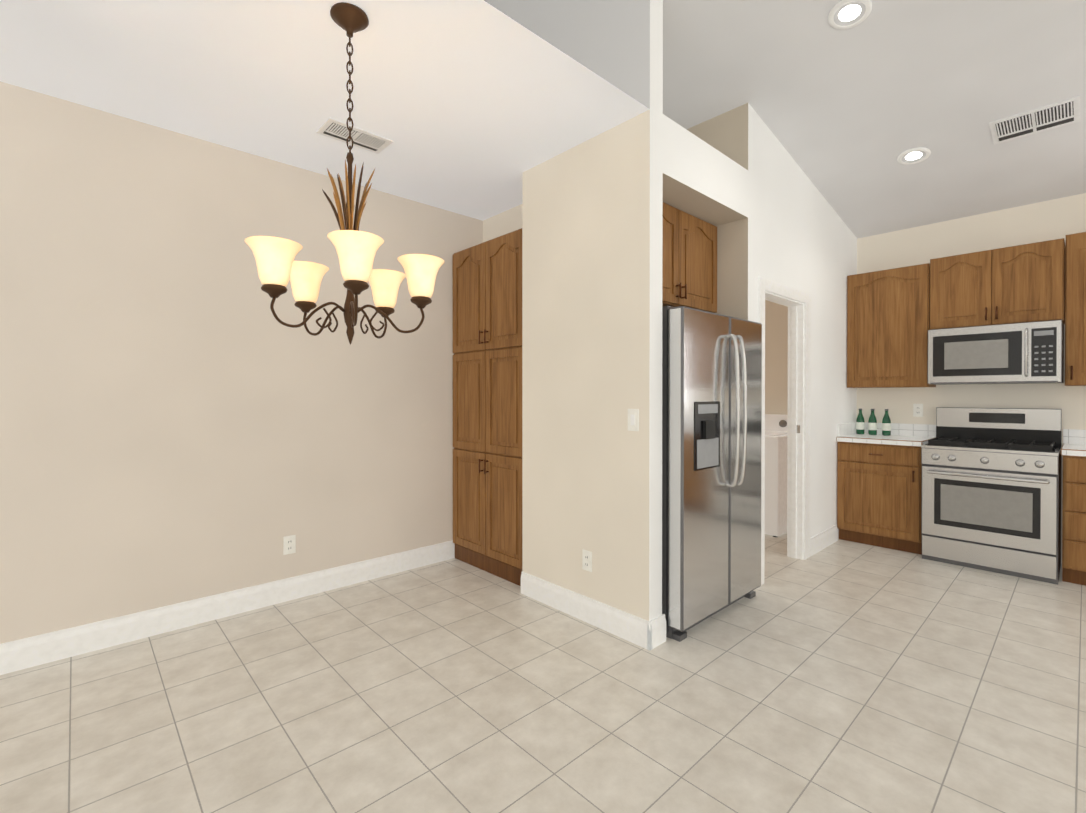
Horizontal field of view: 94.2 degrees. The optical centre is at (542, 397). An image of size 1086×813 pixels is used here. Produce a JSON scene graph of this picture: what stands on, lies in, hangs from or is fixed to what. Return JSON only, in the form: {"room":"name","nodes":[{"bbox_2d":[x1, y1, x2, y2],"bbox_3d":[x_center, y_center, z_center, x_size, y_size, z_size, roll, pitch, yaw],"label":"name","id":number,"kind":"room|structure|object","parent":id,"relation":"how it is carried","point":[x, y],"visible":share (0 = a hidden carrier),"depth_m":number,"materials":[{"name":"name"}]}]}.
{"room":"kitchen","nodes":[
{"label":"kitchen","id":0,"kind":"room"},
{"bbox_2d":[0,81,483,643],"bbox_3d":[-2.939,-0.099,2.037,6.750,2.775,0.100,0,0,-43],"label":"wall","id":1,"kind":"structure","parent":0,"point":[184,415],"depth_m":2.83,"materials":[{"name":"beige paint"}]},
{"bbox_2d":[0,540,454,674],"bbox_3d":[-2.991,1.219,1.917,6.300,0.140,0.016,0,0,-43],"label":"baseboard","id":2,"kind":"structure","parent":1,"relation":"attached to","point":[25,653],"depth_m":2.87,"materials":[{"name":"white wood"}]},
{"bbox_2d":[283,535,295,554],"bbox_3d":[-1.608,0.932,3.203,0.072,0.116,0.008,0,0,-43],"label":"outlet","id":3,"kind":"object","parent":1,"relation":"attached to","point":[289,544],"visible":1,"depth_m":3.20,"materials":[{"name":"white plastic"}]},
{"bbox_2d":[484,204,521,241],"bbox_3d":[-0.172,-0.110,3.943,0.100,2.775,0.870,0,0,-43],"label":"wall","id":4,"kind":"structure","parent":0,"point":[510,220],"depth_m":4.02,"materials":[{"name":"beige paint"}]},
{"bbox_2d":[0,0,1085,238],"bbox_3d":[0.982,-2.425,0.055,10.020,1.928,8.520,0,0,-43],"label":"ceiling","id":5,"kind":"structure","parent":0,"point":[468,117],"depth_m":2.74,"materials":[{"name":"white paint"}]},
{"bbox_2d":[244,2,443,344],"bbox_3d":[-0.763,-0.837,1.929,0.665,1.268,0.690,0,0,-43],"label":"chandelier","id":6,"kind":"object","parent":5,"relation":"hanging from","point":[278,267],"visible":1,"depth_m":1.92,"materials":[{"name":"brown metal"}]},
{"bbox_2d":[316,117,392,153],"bbox_3d":[-1.058,-1.470,2.847,0.360,0.011,0.200,0,0,-43],"label":"ceiling vent","id":7,"kind":"object","parent":5,"relation":"in","point":[361,138],"visible":0.98,"depth_m":2.83,"materials":[{"name":"white metal"}]},
{"bbox_2d":[828,0,871,29],"bbox_3d":[1.586,-1.991,2.611,0.194,0.041,0.196,0,0,-43],"label":"recessed light","id":8,"kind":"object","parent":5,"relation":"in","point":[845,14],"visible":1,"depth_m":2.61,"materials":[{"name":"white plastic"}]},
{"bbox_2d":[897,147,930,164],"bbox_3d":[2.664,-1.737,3.626,0.194,0.041,0.196,0,0,-43],"label":"recessed light","id":9,"kind":"object","parent":5,"relation":"in","point":[914,155],"visible":1,"depth_m":3.62,"materials":[{"name":"white plastic"}]},
{"bbox_2d":[989,96,1080,144],"bbox_3d":[3.086,-1.736,3.172,0.267,0.052,0.400,0,0,-43],"label":"ceiling vent","id":10,"kind":"object","parent":5,"relation":"in","point":[1046,117],"visible":1,"depth_m":3.15,"materials":[{"name":"white metal"}]},
{"bbox_2d":[0,532,1085,812],"bbox_3d":[0.982,1.360,0.077,10.020,0.120,8.520,0,0,-43],"label":"floor","id":11,"kind":"structure","parent":0,"point":[840,676],"depth_m":2.11,"materials":[{"name":"tile"}]},
{"bbox_2d":[453,228,521,585],"bbox_3d":[-0.325,0.064,3.781,0.336,2.430,0.895,0,0,-43],"label":"pantry cabinet","id":12,"kind":"object","parent":11,"relation":"on","point":[487,406],"visible":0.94,"depth_m":3.66,"materials":[{"name":"brown wood"}]},
{"bbox_2d":[662,306,761,641],"bbox_3d":[0.828,0.392,3.195,0.944,1.780,0.871,0,0,-43],"label":"refrigerator","id":13,"kind":"object","parent":11,"relation":"on","point":[711,446],"visible":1,"depth_m":2.79,"materials":[{"name":"silver metal"}]},
{"bbox_2d":[765,414,787,536],"bbox_3d":[2.151,0.722,5.061,0.680,1.100,0.680,0,0,-43],"label":"washer","id":14,"kind":"object","parent":11,"relation":"on","point":[776,475],"visible":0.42,"depth_m":4.64,"materials":[{"name":"white metal"}]},
{"bbox_2d":[836,438,927,554],"bbox_3d":[3.044,0.835,4.483,0.582,0.880,0.613,0,0,-43],"label":"base cabinet","id":15,"kind":"object","parent":11,"relation":"on","point":[879,489],"depth_m":4.27,"materials":[{"name":"brown wood"}]},
{"bbox_2d":[856,409,864,433],"bbox_3d":[3.008,0.221,4.782,0.069,0.242,0.070,0,0,-43],"label":"bottle","id":16,"kind":"object","parent":15,"relation":"on","point":[860,424],"visible":1,"depth_m":4.76,"materials":[{"name":"green glass"}]},
{"bbox_2d":[868,409,876,434],"bbox_3d":[3.076,0.222,4.708,0.069,0.242,0.070,0,0,-43],"label":"bottle","id":17,"kind":"object","parent":15,"relation":"on","point":[872,425],"visible":1,"depth_m":4.69,"materials":[{"name":"green glass"}]},
{"bbox_2d":[882,409,890,435],"bbox_3d":[3.151,0.222,4.628,0.069,0.242,0.070,0,0,-43],"label":"bottle","id":18,"kind":"object","parent":15,"relation":"on","point":[886,425],"visible":1,"depth_m":4.61,"materials":[{"name":"green glass"}]},
{"bbox_2d":[921,407,1061,584],"bbox_3d":[3.469,0.681,3.917,0.720,1.195,0.760,0,0,-43],"label":"range","id":19,"kind":"object","parent":11,"relation":"on","point":[991,487],"visible":1,"depth_m":3.75,"materials":[{"name":"silver metal"}]},
{"bbox_2d":[1061,446,1085,585],"bbox_3d":[3.968,0.841,3.487,0.582,0.880,0.514,0,0,-43],"label":"base cabinet","id":20,"kind":"object","parent":11,"relation":"on","point":[1074,461],"depth_m":3.44,"materials":[{"name":"brown wood"}]},
{"bbox_2d":[522,0,747,620],"bbox_3d":[0.261,-0.530,3.695,1.100,3.618,2.020,0,0,-43],"label":"wall","id":21,"kind":"structure","parent":0,"point":[592,226],"depth_m":2.85,"materials":[{"name":"beige paint"}]},
{"bbox_2d":[582,549,591,571],"bbox_3d":[0.253,0.934,2.897,0.008,0.116,0.072,0,0,-43],"label":"outlet","id":22,"kind":"object","parent":21,"relation":"attached to","point":[586,560],"visible":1,"depth_m":2.89,"materials":[{"name":"white plastic"}]},
{"bbox_2d":[521,571,655,649],"bbox_3d":[0.204,1.214,2.945,0.016,0.140,1.016,0,0,-43],"label":"baseboard","id":23,"kind":"structure","parent":21,"relation":"attached to","point":[641,632],"depth_m":2.85,"materials":[{"name":"white wood"}]},
{"bbox_2d":[628,409,638,430],"bbox_3d":[0.473,0.115,2.653,0.010,0.116,0.072,0,0,-43],"label":"light switch","id":24,"kind":"object","parent":21,"relation":"attached to","point":[633,419],"visible":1,"depth_m":2.65,"materials":[{"name":"white plastic"}]},
{"bbox_2d":[656,614,665,646],"bbox_3d":[0.385,1.214,2.931,0.031,0.140,0.750,0,0,-43],"label":"baseboard","id":25,"kind":"structure","parent":21,"relation":"attached to","point":[660,620],"depth_m":2.64,"materials":[{"name":"white wood"}]},
{"bbox_2d":[662,202,716,312],"bbox_3d":[0.671,-0.881,3.336,0.975,0.605,0.591,0,0,-43],"label":"upper cabinet","id":26,"kind":"object","parent":21,"relation":"attached to","point":[689,263],"visible":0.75,"depth_m":3.23,"materials":[{"name":"brown wood"}]},
{"bbox_2d":[438,0,856,538],"bbox_3d":[-0.513,-1.111,1.673,9.820,4.804,0.116,0,0,-43],"label":"wall","id":27,"kind":"structure","parent":0,"point":[792,230],"depth_m":3.45,"materials":[{"name":"beige paint"}]},
{"bbox_2d":[758,276,810,584],"bbox_3d":[1.764,0.226,3.784,0.930,2.105,0.132,0,0,-43],"label":"door frame","id":28,"kind":"structure","parent":27,"relation":"attached to","point":[797,303],"depth_m":4.00,"materials":[{"name":"white wood"}]},
{"bbox_2d":[810,525,837,556],"bbox_3d":[2.390,1.206,4.292,0.660,0.140,0.016,0,0,-43],"label":"baseboard","id":29,"kind":"structure","parent":27,"relation":"attached to","point":[824,539],"depth_m":4.26,"materials":[{"name":"white wood"}]},
{"bbox_2d":[686,109,733,315],"bbox_3d":[0.699,-0.436,4.115,0.115,3.426,1.800,0,0,-43],"label":"wall","id":30,"kind":"structure","parent":0,"point":[718,131],"depth_m":3.45,"materials":[{"name":"beige paint"}]},
{"bbox_2d":[765,193,1085,563],"bbox_3d":[4.544,-0.279,3.374,0.100,3.120,8.320,0,0,-43],"label":"wall","id":31,"kind":"structure","parent":0,"point":[1058,218],"depth_m":4.36,"materials":[{"name":"beige paint"}]},
{"bbox_2d":[847,260,938,387],"bbox_3d":[3.164,-0.615,4.538,0.324,1.040,0.683,0,0,-43],"label":"upper cabinet","id":32,"kind":"object","parent":31,"relation":"attached to","point":[894,315],"depth_m":4.42,"materials":[{"name":"brown wood"}]},
{"bbox_2d":[913,404,922,416],"bbox_3d":[3.382,0.110,4.548,0.008,0.116,0.072,0,0,-43],"label":"electrical outlet","id":33,"kind":"object","parent":31,"relation":"attached to","point":[917,410],"visible":1,"depth_m":4.55,"materials":[{"name":"white plastic"}]},
{"bbox_2d":[930,236,1066,328],"bbox_3d":[3.619,-0.865,4.046,0.324,0.595,0.784,0,0,-43],"label":"upper cabinet","id":34,"kind":"object","parent":31,"relation":"attached to","point":[1024,283],"depth_m":3.89,"materials":[{"name":"brown wood"}]},
{"bbox_2d":[928,320,1063,384],"bbox_3d":[3.569,-0.337,4.002,0.462,0.446,0.772,0,0,-43],"label":"microwave","id":35,"kind":"object","parent":34,"relation":"attached to","point":[1024,353],"visible":1,"depth_m":3.84,"materials":[{"name":"silver metal"}]},
{"bbox_2d":[1062,232,1085,385],"bbox_3d":[4.076,-0.635,3.555,0.324,1.090,0.684,0,0,-43],"label":"upper cabinet","id":36,"kind":"object","parent":31,"relation":"attached to","point":[1075,324],"depth_m":3.61,"materials":[{"name":"brown wood"}]}
]}

